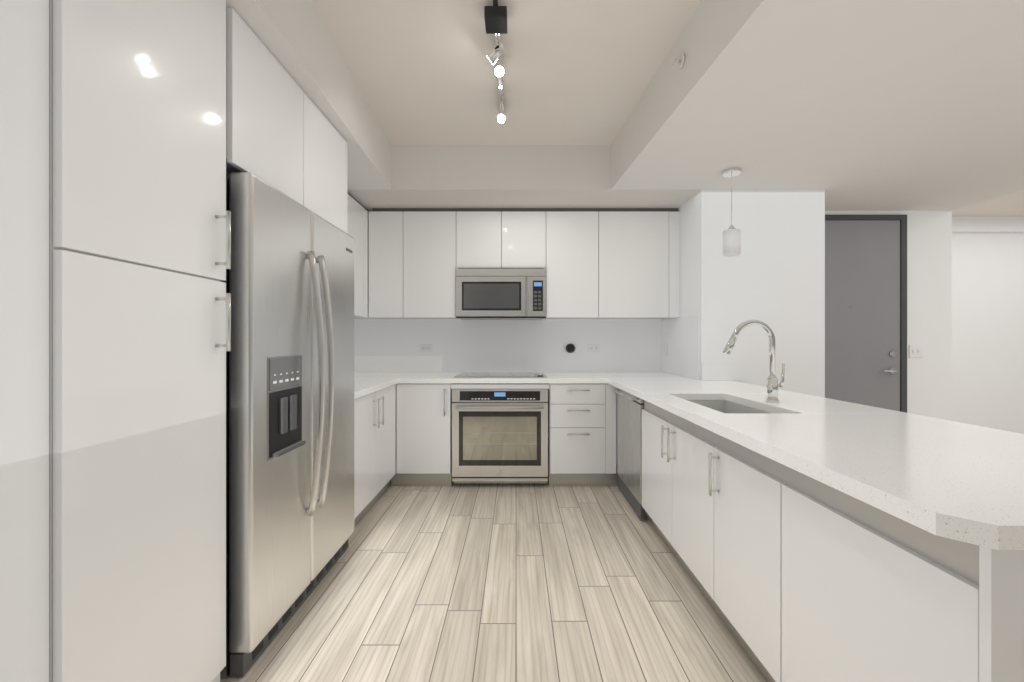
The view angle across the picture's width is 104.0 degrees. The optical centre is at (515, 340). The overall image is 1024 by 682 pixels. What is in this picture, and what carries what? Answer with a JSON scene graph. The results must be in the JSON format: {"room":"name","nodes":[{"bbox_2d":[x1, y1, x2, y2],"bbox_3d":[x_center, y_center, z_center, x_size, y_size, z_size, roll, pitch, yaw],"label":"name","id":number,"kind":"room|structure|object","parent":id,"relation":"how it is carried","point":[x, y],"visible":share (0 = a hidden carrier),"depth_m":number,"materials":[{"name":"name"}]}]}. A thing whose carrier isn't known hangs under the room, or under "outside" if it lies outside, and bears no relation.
{"room":"kitchen","nodes":[
{"label":"kitchen","id":0,"kind":"room"},
{"bbox_2d":[0,0,48,681],"bbox_3d":[-1.452,0.013,-1.819,0.895,2.360,5.361,0,0,0],"label":"wall","id":1,"kind":"structure","parent":0,"point":[24,340],"depth_m":0.82,"materials":[{"name":"paint"}]},
{"bbox_2d":[220,464,766,681],"bbox_3d":[1.750,1.224,1.250,12.500,0.060,11.500,0,0,0],"label":"floor","id":2,"kind":"structure","parent":0,"point":[500,582],"depth_m":1.83,"materials":[{"name":"brown wood"}]},
{"bbox_2d":[49,0,230,681],"bbox_3d":[-1.273,0.017,1.113,0.668,2.354,0.497,0,0,0],"label":"pantry","id":3,"kind":"object","parent":2,"relation":"on","point":[139,265],"visible":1,"depth_m":1.04,"materials":[{"name":"white"}]},
{"bbox_2d":[220,172,353,677],"bbox_3d":[-1.214,0.296,1.859,0.732,1.786,0.908,0,0,0],"label":"refrigerator","id":4,"kind":"object","parent":2,"relation":"on","point":[289,281],"visible":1,"depth_m":1.59,"materials":[{"name":"silver metal"}]},
{"bbox_2d":[354,384,395,526],"bbox_3d":[-1.290,0.769,2.814,0.632,0.848,0.947,0,0,0],"label":"base cabinet","id":5,"kind":"object","parent":2,"relation":"on","point":[374,443],"visible":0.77,"depth_m":2.70,"materials":[{"name":"white"}]},
{"bbox_2d":[354,376,397,398],"bbox_3d":[-1.278,0.323,2.773,0.657,0.040,0.865,0,0,0],"label":"countertop","id":6,"kind":"structure","parent":5,"relation":"on","point":[363,385],"depth_m":2.92,"materials":[{"name":"stone"}]},
{"bbox_2d":[354,372,677,382],"bbox_3d":[0.021,0.323,3.551,3.257,0.040,0.652,0,0,0],"label":"countertop","id":7,"kind":"structure","parent":5,"relation":"on","point":[403,377],"depth_m":3.32,"materials":[{"name":"stone"}]},
{"bbox_2d":[453,372,547,377],"bbox_3d":[-0.130,0.287,3.550,0.780,0.030,0.500,0,0,0],"label":"cooktop","id":8,"kind":"object","parent":7,"relation":"in","point":[501,375],"visible":1,"depth_m":3.43,"materials":[{"name":"glass"}]},
{"bbox_2d":[395,383,462,485],"bbox_3d":[-0.753,0.769,3.562,0.442,0.848,0.630,0,0,0],"label":"base cabinet","id":9,"kind":"object","parent":2,"relation":"on","point":[423,410],"depth_m":3.25,"materials":[{"name":"white"}]},
{"bbox_2d":[452,383,547,482],"bbox_3d":[-0.130,0.777,3.499,0.780,0.772,0.642,0,0,0],"label":"oven","id":10,"kind":"object","parent":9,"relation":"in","point":[499,435],"visible":1,"depth_m":3.23,"materials":[{"name":"silver metal"}]},
{"bbox_2d":[543,383,617,485],"bbox_3d":[0.542,0.769,3.562,0.540,0.848,0.630,0,0,0],"label":"base cabinet","id":11,"kind":"object","parent":2,"relation":"on","point":[581,434],"depth_m":3.25,"materials":[{"name":"white"}]},
{"bbox_2d":[710,431,773,681],"bbox_3d":[1.119,0.769,1.448,0.600,0.848,0.417,0,0,0],"label":"base cabinet","id":12,"kind":"object","parent":2,"relation":"on","point":[741,478],"depth_m":1.45,"materials":[{"name":"white"}]},
{"bbox_2d":[612,388,644,518],"bbox_3d":[1.078,0.761,2.920,0.624,0.825,0.596,0,0,0],"label":"dishwasher","id":13,"kind":"object","parent":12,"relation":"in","point":[630,407],"visible":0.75,"depth_m":2.85,"materials":[{"name":"silver metal"}]},
{"bbox_2d":[774,461,1023,681],"bbox_3d":[1.119,0.769,0.975,0.600,0.848,0.529,0,0,0],"label":"base cabinet","id":14,"kind":"object","parent":2,"relation":"on","point":[795,575],"depth_m":0.90,"materials":[{"name":"white"}]},
{"bbox_2d":[606,376,1023,549],"bbox_3d":[1.196,0.323,1.930,0.910,0.040,2.550,0,0,0],"label":"countertop","id":15,"kind":"structure","parent":14,"relation":"on","point":[958,481],"depth_m":1.12,"materials":[{"name":"stone"}]},
{"bbox_2d":[688,400,767,412],"bbox_3d":[1.040,0.441,1.990,0.338,0.194,0.648,0,0,0],"label":"sink","id":16,"kind":"object","parent":15,"relation":"in","point":[723,406],"visible":0.04,"depth_m":2.30,"materials":[{"name":"silver metal"}]},
{"bbox_2d":[722,320,784,402],"bbox_3d":[1.182,0.098,1.990,0.309,0.408,0.058,0,0,0],"label":"faucet","id":17,"kind":"object","parent":15,"relation":"on","point":[773,386],"visible":1,"depth_m":1.98,"materials":[{"name":"silver metal"}]},
{"bbox_2d":[381,318,662,463],"bbox_3d":[-0.091,0.013,3.940,3.038,2.360,0.120,0,0,0],"label":"wall","id":18,"kind":"structure","parent":0,"point":[616,411],"depth_m":3.88,"materials":[{"name":"paint"}]},
{"bbox_2d":[347,192,366,315],"bbox_3d":[-1.447,-0.691,3.117,0.320,0.948,0.517,0,0,0],"label":"upper cabinet","id":19,"kind":"object","parent":18,"relation":"attached to","point":[356,212],"depth_m":3.29,"materials":[{"name":"white"}]},
{"bbox_2d":[367,208,406,318],"bbox_3d":[-1.133,-0.691,3.677,0.303,0.948,0.399,0,0,0],"label":"upper cabinet","id":20,"kind":"object","parent":18,"relation":"attached to","point":[386,223],"depth_m":3.48,"materials":[{"name":"white"}]},
{"bbox_2d":[403,208,458,318],"bbox_3d":[-0.752,-0.691,3.677,0.460,0.948,0.399,0,0,0],"label":"upper cabinet","id":21,"kind":"object","parent":18,"relation":"attached to","point":[430,235],"depth_m":3.48,"materials":[{"name":"white"}]},
{"bbox_2d":[459,208,502,266],"bbox_3d":[-0.325,-0.908,3.677,0.395,0.513,0.399,0,0,0],"label":"upper cabinet","id":22,"kind":"object","parent":18,"relation":"attached to","point":[480,229],"depth_m":3.48,"materials":[{"name":"white"}]},
{"bbox_2d":[503,208,546,267],"bbox_3d":[0.068,-0.908,3.677,0.389,0.513,0.399,0,0,0],"label":"upper cabinet","id":23,"kind":"object","parent":18,"relation":"attached to","point":[524,229],"depth_m":3.48,"materials":[{"name":"white"}]},
{"bbox_2d":[456,267,545,319],"bbox_3d":[-0.130,-0.417,3.645,0.775,0.438,0.430,0,0,0],"label":"microwave","id":24,"kind":"object","parent":23,"relation":"attached to","point":[500,293],"visible":1,"depth_m":3.45,"materials":[{"name":"silver metal"}]},
{"bbox_2d":[544,208,598,318],"bbox_3d":[0.491,-0.691,3.677,0.457,0.948,0.399,0,0,0],"label":"upper cabinet","id":25,"kind":"object","parent":18,"relation":"attached to","point":[572,270],"depth_m":3.48,"materials":[{"name":"white"}]},
{"bbox_2d":[599,208,670,318],"bbox_3d":[1.024,-0.691,3.677,0.611,0.948,0.399,0,0,0],"label":"upper cabinet","id":26,"kind":"object","parent":18,"relation":"attached to","point":[610,263],"depth_m":3.48,"materials":[{"name":"white"}]},
{"bbox_2d":[226,0,1023,215],"bbox_3d":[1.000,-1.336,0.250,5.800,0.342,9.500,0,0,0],"label":"ceiling","id":27,"kind":"structure","parent":0,"point":[881,105],"depth_m":2.17,"materials":[{"name":"paint"}]},
{"bbox_2d":[484,0,506,123],"bbox_3d":[-0.096,-1.430,1.610,0.111,0.152,2.020,0,0,0],"label":"track light","id":28,"kind":"object","parent":27,"relation":"attached to","point":[495,16],"visible":1,"depth_m":1.92,"materials":[{"name":"silver metal"}]},
{"bbox_2d":[672,54,684,68],"bbox_3d":[0.783,-1.357,1.940,0.044,0.060,0.060,0,0,0],"label":"sprinkler","id":29,"kind":"object","parent":27,"relation":"attached to","point":[680,61],"visible":0.98,"depth_m":1.93,"materials":[{"name":"white plastic"}]},
{"bbox_2d":[722,167,741,256],"bbox_3d":[1.480,-0.876,2.745,0.120,0.580,0.120,0,0,0],"label":"pendant light","id":30,"kind":"object","parent":27,"relation":"hanging from","point":[731,240],"visible":1,"depth_m":2.71,"materials":[{"name":"white glass"}]},
{"bbox_2d":[663,190,824,397],"bbox_3d":[1.903,0.013,3.540,0.950,2.360,0.920,0,0,0],"label":"wall","id":31,"kind":"structure","parent":0,"point":[772,275],"depth_m":3.08,"materials":[{"name":"paint"}]},
{"bbox_2d":[354,319,661,371],"bbox_3d":[-0.091,0.043,3.870,3.033,0.516,0.017,0,0,0],"label":"backsplash","id":32,"kind":"structure","parent":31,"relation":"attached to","point":[460,345],"depth_m":3.86,"materials":[{"name":"stone"}]},
{"bbox_2d":[420,344,431,351],"bbox_3d":[-0.869,0.070,3.861,0.116,0.072,0.008,0,0,0],"label":"electrical outlet","id":33,"kind":"object","parent":32,"relation":"attached to","point":[425,347],"visible":1,"depth_m":3.86,"materials":[{"name":"white plastic"}]},
{"bbox_2d":[563,343,576,352],"bbox_3d":[0.520,0.070,3.836,0.130,0.092,0.058,0,0,0],"label":"electrical outlet","id":34,"kind":"object","parent":32,"relation":"attached to","point":[570,348],"visible":1,"depth_m":3.84,"materials":[{"name":"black plastic"}]},
{"bbox_2d":[588,344,599,351],"bbox_3d":[0.753,0.070,3.861,0.116,0.072,0.008,0,0,0],"label":"electrical outlet","id":35,"kind":"object","parent":32,"relation":"attached to","point":[593,347],"visible":1,"depth_m":3.86,"materials":[{"name":"white plastic"}]},
{"bbox_2d":[662,315,705,379],"bbox_3d":[1.420,0.050,3.454,0.015,0.502,0.772,0,0,0],"label":"backsplash","id":36,"kind":"structure","parent":31,"relation":"attached to","point":[682,335],"depth_m":3.39,"materials":[{"name":"stone"}]},
{"bbox_2d":[665,343,667,354],"bbox_3d":[1.409,0.076,3.755,0.007,0.115,0.070,0,0,0],"label":"outlet","id":37,"kind":"object","parent":36,"relation":"attached to","point":[666,348],"visible":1,"depth_m":3.74,"materials":[{"name":"white plastic"}]},
{"bbox_2d":[825,211,951,420],"bbox_3d":[3.139,0.013,4.290,1.522,2.360,1.420,0,0,0],"label":"wall","id":38,"kind":"structure","parent":0,"point":[929,301],"depth_m":3.58,"materials":[{"name":"paint"}]},
{"bbox_2d":[825,215,906,412],"bbox_3d":[2.975,0.036,3.543,0.990,2.315,0.070,0,0,0],"label":"entry door","id":39,"kind":"structure","parent":38,"relation":"in","point":[865,309],"depth_m":3.56,"materials":[{"name":"grey"}]},
{"bbox_2d":[909,345,921,357],"bbox_3d":[3.572,0.091,3.573,0.115,0.115,0.012,0,0,0],"label":"switch plate","id":40,"kind":"object","parent":38,"relation":"attached to","point":[915,351],"visible":1,"depth_m":3.57,"materials":[{"name":"white plastic"}]},
{"bbox_2d":[952,216,1023,433],"bbox_3d":[5.950,-0.157,4.920,4.100,2.700,0.160,0,0,0],"label":"wall","id":41,"kind":"structure","parent":0,"point":[988,321],"depth_m":4.90,"materials":[{"name":"paint"}]},
{"bbox_3d":[-1.755,0.014,2.431,0.290,2.360,3.139,0,0,0],"label":"wall niche","id":42,"kind":"object","parent":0,"visible":0},
{"bbox_2d":[226,7,346,232],"bbox_3d":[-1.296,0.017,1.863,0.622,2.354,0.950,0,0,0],"label":"upper cabinet","id":43,"kind":"object","parent":42,"relation":"attached to","point":[284,136],"visible":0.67,"depth_m":1.66,"materials":[{"name":"white"}]}
]}

